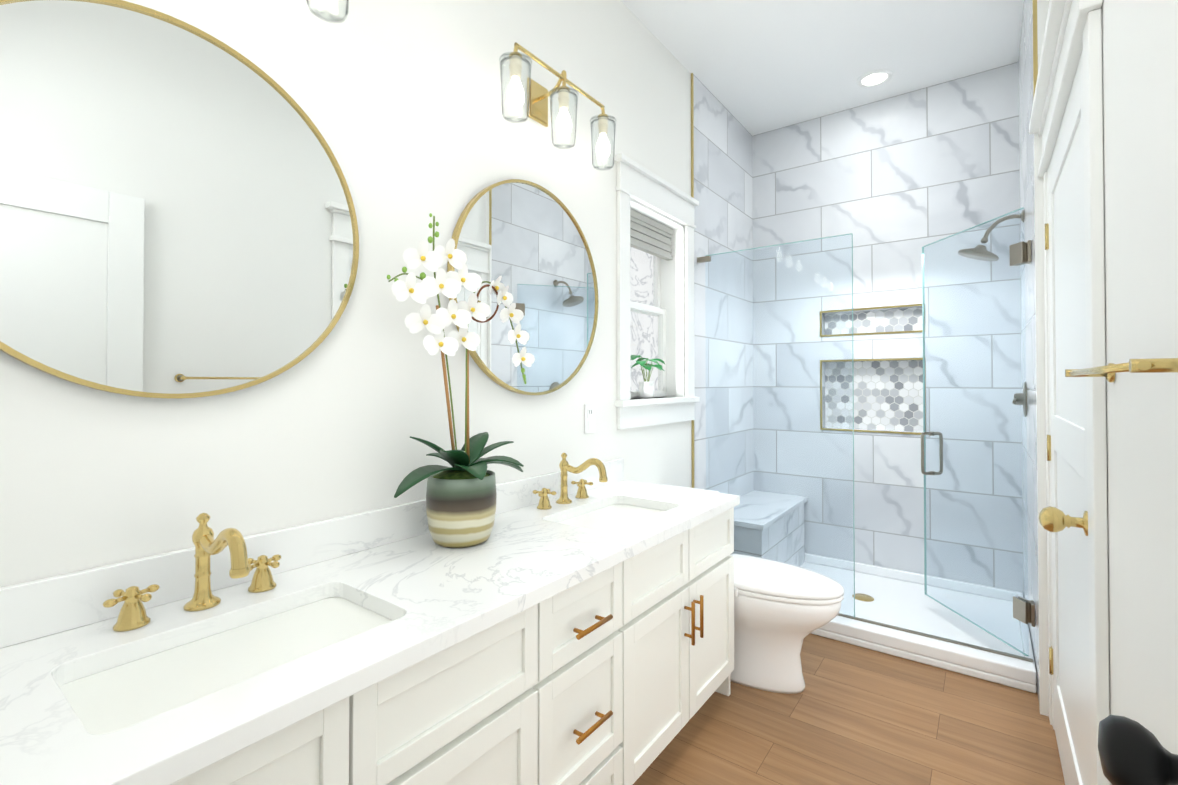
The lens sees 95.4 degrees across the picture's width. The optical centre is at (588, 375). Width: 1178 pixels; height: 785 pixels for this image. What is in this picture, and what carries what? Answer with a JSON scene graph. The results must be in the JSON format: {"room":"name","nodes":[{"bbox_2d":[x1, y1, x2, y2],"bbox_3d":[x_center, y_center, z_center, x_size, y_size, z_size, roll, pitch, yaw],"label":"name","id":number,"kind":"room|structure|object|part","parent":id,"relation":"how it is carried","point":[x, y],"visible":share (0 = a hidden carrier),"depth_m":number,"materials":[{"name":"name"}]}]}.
{"room":"bathroom","nodes":[
{"label":"bathroom","id":0,"kind":"room"},
{"bbox_2d":[0,0,691,586],"bbox_3d":[-0.093,-0.243,2.321,0.170,3.050,4.450,-1,-1,37],"label":"wall","id":1,"kind":"structure","parent":0,"point":[398,102],"depth_m":1.51,"materials":[{"name":"white paint"}]},
{"bbox_2d":[0,0,358,397],"bbox_3d":[-0.861,-0.347,1.123,0.024,0.790,0.790,-1,-1,37],"label":"mirror","id":2,"kind":"object","parent":1,"relation":"attached to","point":[128,130],"visible":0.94,"depth_m":1.09,"materials":[{"name":"clear glass"}]},
{"bbox_2d":[0,458,623,648],"bbox_3d":[-0.486,0.424,1.622,0.020,0.099,2.144,-1,-1,37],"label":"backsplash","id":3,"kind":"structure","parent":1,"relation":"attached to","point":[54,604],"depth_m":1.10,"materials":[{"name":"white stone"}]},
{"bbox_2d":[306,0,348,22],"bbox_3d":[-0.796,-0.991,1.083,0.188,0.277,0.608,-1,-1,37],"label":"sconce","id":4,"kind":"object","parent":1,"relation":"attached to","point":[318,16],"visible":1,"depth_m":1.28,"materials":[{"name":"clear glass"}]},
{"bbox_2d":[447,179,598,394],"bbox_3d":[-0.204,-0.322,2.006,0.024,0.790,0.790,-1,-1,37],"label":"mirror","id":5,"kind":"object","parent":1,"relation":"attached to","point":[526,240],"visible":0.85,"depth_m":1.98,"materials":[{"name":"clear glass"}]},
{"bbox_2d":[499,42,615,170],"bbox_3d":[-0.124,-0.980,1.986,0.188,0.277,0.608,-1,-1,37],"label":"sconce","id":6,"kind":"object","parent":1,"relation":"attached to","point":[538,95],"visible":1,"depth_m":1.95,"materials":[{"name":"clear glass"}]},
{"bbox_3d":[-0.193,-1.039,2.038,0.016,0.145,0.110,-1,-1,37],"label":"plate","id":7,"kind":"part","parent":6,"relation":"part of","materials":[{"name":"gold metal"}]},
{"bbox_2d":[584,404,594,433],"bbox_3d":[0.004,0.184,2.295,0.008,0.125,0.072,-1,-1,37],"label":"electrical outlet","id":8,"kind":"object","parent":1,"relation":"attached to","point":[589,418],"visible":1,"depth_m":2.29,"materials":[{"name":"white plastic"}]},
{"bbox_2d":[615,153,698,429],"bbox_3d":[0.307,-0.379,2.829,0.217,1.265,0.820,-1,-1,37],"label":"window","id":9,"kind":"structure","parent":1,"relation":"in","point":[643,319],"depth_m":2.92,"materials":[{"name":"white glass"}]},
{"bbox_3d":[0.246,-0.360,2.874,0.065,0.958,0.576,-1,-1,37],"label":"window sash","id":10,"kind":"part","parent":9,"relation":"part of","materials":[{"name":"clear glass"}]},
{"bbox_2d":[630,209,672,260],"bbox_3d":[0.296,-0.750,2.842,0.040,0.175,0.560,-1,-1,37],"label":"window blind","id":11,"kind":"object","parent":9,"relation":"attached to","point":[650,236],"visible":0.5,"depth_m":2.86,"materials":[{"name":"grey fabric"}]},
{"bbox_2d":[615,397,699,406],"bbox_3d":[0.320,0.133,2.813,0.190,0.030,0.810,-1,-1,37],"label":"window sill","id":12,"kind":"structure","parent":1,"relation":"attached to","point":[631,402],"depth_m":2.69,"materials":[{"name":"white paint"}]},
{"bbox_2d":[630,355,664,397],"bbox_3d":[0.297,0.005,2.800,0.193,0.224,0.249,-1,-1,37],"label":"potted plant","id":13,"kind":"object","parent":12,"relation":"on","point":[646,389],"visible":0.9,"depth_m":2.77,"materials":[{"name":"green plant"}]},
{"bbox_3d":[0.300,0.075,2.804,0.080,0.085,0.080,-1,-1,37],"label":"pot","id":14,"kind":"part","parent":13,"relation":"part of","materials":[{"name":"white ceramic"}]},
{"bbox_2d":[691,73,693,487],"bbox_3d":[0.600,-0.233,3.100,0.012,3.050,0.012,-1,-1,37],"label":"trim","id":15,"kind":"structure","parent":1,"relation":"attached to","point":[692,135],"depth_m":3.11,"materials":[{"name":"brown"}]},
{"bbox_2d":[693,74,753,496],"bbox_3d":[0.896,-0.228,3.499,0.010,3.050,0.980,-1,-1,37],"label":"shower wall tile","id":16,"kind":"structure","parent":1,"relation":"attached to","point":[723,195],"depth_m":3.44,"materials":[{"name":"tile"}]},
{"bbox_2d":[620,0,1023,135],"bbox_3d":[0.605,-1.824,1.821,1.970,0.100,4.450,-1,-1,37],"label":"ceiling","id":17,"kind":"structure","parent":0,"point":[755,67],"depth_m":2.87,"materials":[{"name":"white paint"}]},
{"bbox_2d":[856,69,892,87],"bbox_3d":[1.687,-1.753,3.165,0.190,0.008,0.190,-1,-1,37],"label":"recessed light","id":18,"kind":"object","parent":17,"relation":"in","point":[874,78],"visible":1,"depth_m":3.16,"materials":[{"name":"white paint"}]},
{"bbox_2d":[633,633,1064,784],"bbox_3d":[0.605,1.326,1.783,1.970,0.100,4.450,-1,-1,37],"label":"floor","id":19,"kind":"structure","parent":0,"point":[850,714],"depth_m":1.92,"materials":[{"name":"brown wood"}]},
{"bbox_2d":[152,501,739,784],"bbox_3d":[-0.257,0.889,1.446,0.590,0.765,2.130,-1,-1,37],"label":"bathroom vanity","id":20,"kind":"object","parent":19,"relation":"on","point":[567,624],"depth_m":1.23,"materials":[{"name":"white paint"}]},
{"bbox_2d":[0,481,739,784],"bbox_3d":[-0.264,0.490,1.457,0.572,0.035,2.144,-1,-1,37],"label":"countertop","id":21,"kind":"structure","parent":20,"relation":"on","point":[439,593],"depth_m":0.97,"materials":[{"name":"white stone"}]},
{"bbox_2d":[108,513,283,632],"bbox_3d":[-0.725,0.373,1.045,0.241,0.187,0.277,-1,-1,37],"label":"faucet","id":22,"kind":"object","parent":21,"relation":"on","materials":[{"name":"gold metal"}]},
{"bbox_2d":[56,589,399,736],"bbox_3d":[-0.605,0.570,0.953,0.346,0.163,0.526,-1,-1,37],"label":"sink","id":23,"kind":"object","parent":21,"relation":"in","point":[110,694],"depth_m":0.95,"materials":[{"name":"white ceramic"}]},
{"bbox_2d":[387,213,534,547],"bbox_3d":[-0.307,0.012,1.546,0.272,0.921,0.546,-1,-1,37],"label":"orchid","id":24,"kind":"object","parent":21,"relation":"on","point":[461,494],"visible":1,"depth_m":1.47,"materials":[{"name":"plant"}]},
{"bbox_3d":[-0.363,0.377,1.530,0.196,0.190,0.196,-1,-1,37],"label":"pot","id":25,"kind":"part","parent":24,"relation":"part of","materials":[{"name":"ceramic"}]},
{"bbox_2d":[532,453,611,508],"bbox_3d":[-0.033,0.384,1.976,0.241,0.187,0.277,-1,-1,37],"label":"faucet","id":26,"kind":"object","parent":21,"relation":"on","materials":[{"name":"gold metal"}]},
{"bbox_2d":[552,501,667,532],"bbox_3d":[0.088,0.582,1.883,0.346,0.163,0.526,-1,-1,37],"label":"sink","id":27,"kind":"object","parent":21,"relation":"in","point":[611,515],"depth_m":1.96,"materials":[{"name":"white ceramic"}]},
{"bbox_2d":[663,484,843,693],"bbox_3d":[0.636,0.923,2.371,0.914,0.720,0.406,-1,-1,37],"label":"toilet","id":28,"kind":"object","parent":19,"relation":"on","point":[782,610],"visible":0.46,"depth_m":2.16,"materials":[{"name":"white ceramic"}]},
{"bbox_3d":[0.395,0.579,2.555,0.314,0.028,0.404,-1,-1,37],"label":"tank lid","id":29,"kind":"part","parent":28,"relation":"part of","materials":[{"name":"white ceramic"}]},
{"bbox_3d":[0.744,1.083,2.277,0.607,0.398,0.361,-1,-1,37],"label":"bowl","id":30,"kind":"part","parent":28,"relation":"part of","materials":[{"name":"white ceramic"}]},
{"bbox_3d":[0.739,0.844,2.283,0.642,0.035,0.372,-1,-1,37],"label":"lid","id":31,"kind":"part","parent":28,"relation":"part of","materials":[{"name":"white ceramic"}]},
{"bbox_3d":[0.739,0.873,2.283,0.638,0.018,0.370,-1,-1,37],"label":"seat","id":32,"kind":"part","parent":28,"relation":"part of","materials":[{"name":"white ceramic"}]},
{"bbox_2d":[697,208,1036,692],"bbox_3d":[1.495,0.241,3.021,1.513,2.100,1.018,-1,-1,37],"label":"shower","id":33,"kind":"object","parent":19,"relation":"on","point":[974,630],"visible":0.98,"depth_m":2.77,"materials":[{"name":"clear glass"}]},
{"bbox_3d":[1.821,0.414,2.845,0.095,0.234,0.078,-1,-1,37],"label":"door handle","id":34,"kind":"part","parent":33,"relation":"part of","materials":[{"name":"silver metal"}]},
{"bbox_3d":[1.828,0.236,2.579,0.411,1.882,0.522,-1,-1,37],"label":"glass door","id":35,"kind":"part","parent":33,"relation":"part of","materials":[{"name":"clear glass"}]},
{"bbox_2d":[752,62,1023,594],"bbox_3d":[1.853,-0.228,3.522,1.860,3.050,0.200,-1,-1,37],"label":"wall","id":36,"kind":"structure","parent":0,"point":[894,185],"depth_m":3.33,"materials":[{"name":"tile"}]},
{"bbox_2d":[820,304,922,336],"bbox_3d":[1.801,-0.349,3.435,0.604,0.174,0.004,-1,-1,37],"label":"trim","id":37,"kind":"structure","parent":36,"relation":"attached to","point":[821,335],"depth_m":3.44,"materials":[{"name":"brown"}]},
{"bbox_2d":[820,358,925,434],"bbox_3d":[1.801,0.128,3.429,0.604,0.469,0.004,-1,-1,37],"label":"trim","id":38,"kind":"structure","parent":36,"relation":"attached to","point":[821,428],"depth_m":3.45,"materials":[{"name":"brown"}]},
{"bbox_2d":[825,307,922,334],"bbox_3d":[1.853,-0.348,3.506,0.580,0.150,0.005,-1,-1,37],"label":"tile","id":39,"kind":"structure","parent":36,"relation":"attached to","point":[905,319],"depth_m":3.49,"materials":[{"name":"tile"}]},
{"bbox_2d":[825,360,922,431],"bbox_3d":[1.853,0.129,3.500,0.580,0.445,0.005,-1,-1,37],"label":"tile","id":40,"kind":"object","parent":36,"relation":"attached to","point":[888,395],"depth_m":3.48,"materials":[{"name":"tile"}]},
{"bbox_2d":[1049,0,1177,784],"bbox_3d":[1.283,-0.255,1.297,0.120,3.050,4.450,-1,-1,37],"label":"wall","id":41,"kind":"structure","parent":0,"point":[1140,90],"depth_m":0.85,"materials":[{"name":"white paint"}]},
{"bbox_2d":[1018,0,1039,706],"bbox_3d":[2.078,-0.240,2.504,0.045,3.050,1.165,-1,-1,37],"label":"shower wall tile","id":42,"kind":"structure","parent":41,"relation":"attached to","point":[1027,280],"depth_m":2.41,"materials":[{"name":"stone"}]},
{"bbox_2d":[1032,0,1048,99],"bbox_3d":[1.726,-1.364,2.046,0.047,0.814,0.012,-1,-1,37],"label":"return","id":43,"kind":"object","parent":41,"relation":"attached to","point":[1042,8],"depth_m":2.05,"materials":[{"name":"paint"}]},
{"bbox_3d":[1.712,-1.364,2.056,0.013,0.814,0.012,-1,-1,37],"label":"brass shower trim","id":44,"kind":"part","parent":43,"relation":"part of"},
{"bbox_2d":[1034,132,1048,715],"bbox_3d":[1.726,0.161,2.027,0.047,2.235,0.012,-1,-1,37],"label":"trim","id":45,"kind":"structure","parent":41,"relation":"attached to","point":[1041,449],"depth_m":2.03,"materials":[{"name":"white paint"}]},
{"bbox_2d":[1045,223,1052,674],"bbox_3d":[1.678,0.263,1.954,0.012,1.634,0.031,-1,-1,37],"label":"closet door hinges","id":46,"kind":"object","parent":41,"relation":"attached to","point":[1049,451],"visible":0.92,"depth_m":1.94,"materials":[{"name":"gold metal"}]},
{"bbox_2d":[1048,50,1090,784],"bbox_3d":[1.396,0.252,1.557,0.012,2.018,0.950,-1,-1,37],"label":"closet door","id":47,"kind":"structure","parent":41,"relation":"in","point":[1070,588],"depth_m":1.54,"materials":[{"name":"white paint"}]},
{"bbox_2d":[1039,506,1087,535],"bbox_3d":[1.108,0.339,1.252,0.087,0.060,0.060,-1,-1,37],"label":"door knob","id":48,"kind":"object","parent":47,"relation":"attached to","point":[1053,519],"depth_m":1.24,"materials":[{"name":"gold metal"}]},
{"bbox_2d":[1029,0,1110,784],"bbox_3d":[1.366,0.156,1.556,0.061,2.235,1.172,-1,-1,37],"label":"trim","id":49,"kind":"structure","parent":41,"relation":"attached to","point":[1073,29],"depth_m":1.13,"materials":[{"name":"white paint"}]},
{"bbox_2d":[1065,358,1177,381],"bbox_3d":[0.813,-0.008,0.823,0.070,0.037,0.669,-1,-1,37],"label":"towel rail","id":50,"kind":"object","parent":41,"relation":"attached to","point":[1152,365],"visible":1,"depth_m":0.59,"materials":[{"name":"gold metal"}]},
{"bbox_3d":[0.320,0.235,0.145,0.035,2.018,0.760,-1,-1,37],"label":"entry door","id":51,"kind":"structure","parent":41,"relation":"in","visible":0},
{"bbox_2d":[1098,715,1177,784],"bbox_3d":[0.463,0.314,0.430,0.078,0.066,0.073,-1,-1,37],"label":"door knob","id":52,"kind":"object","parent":51,"relation":"attached to","point":[1132,752],"depth_m":0.43,"materials":[{"name":"black metal"}]},
{"label":"outside","id":53,"kind":"structure","parent":0,"visible":0},
{"bbox_2d":[630,247,657,390],"bbox_3d":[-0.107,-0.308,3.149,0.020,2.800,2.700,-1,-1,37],"label":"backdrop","id":54,"kind":"structure","parent":53,"point":[641,291],"depth_m":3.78,"materials":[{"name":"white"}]}
]}

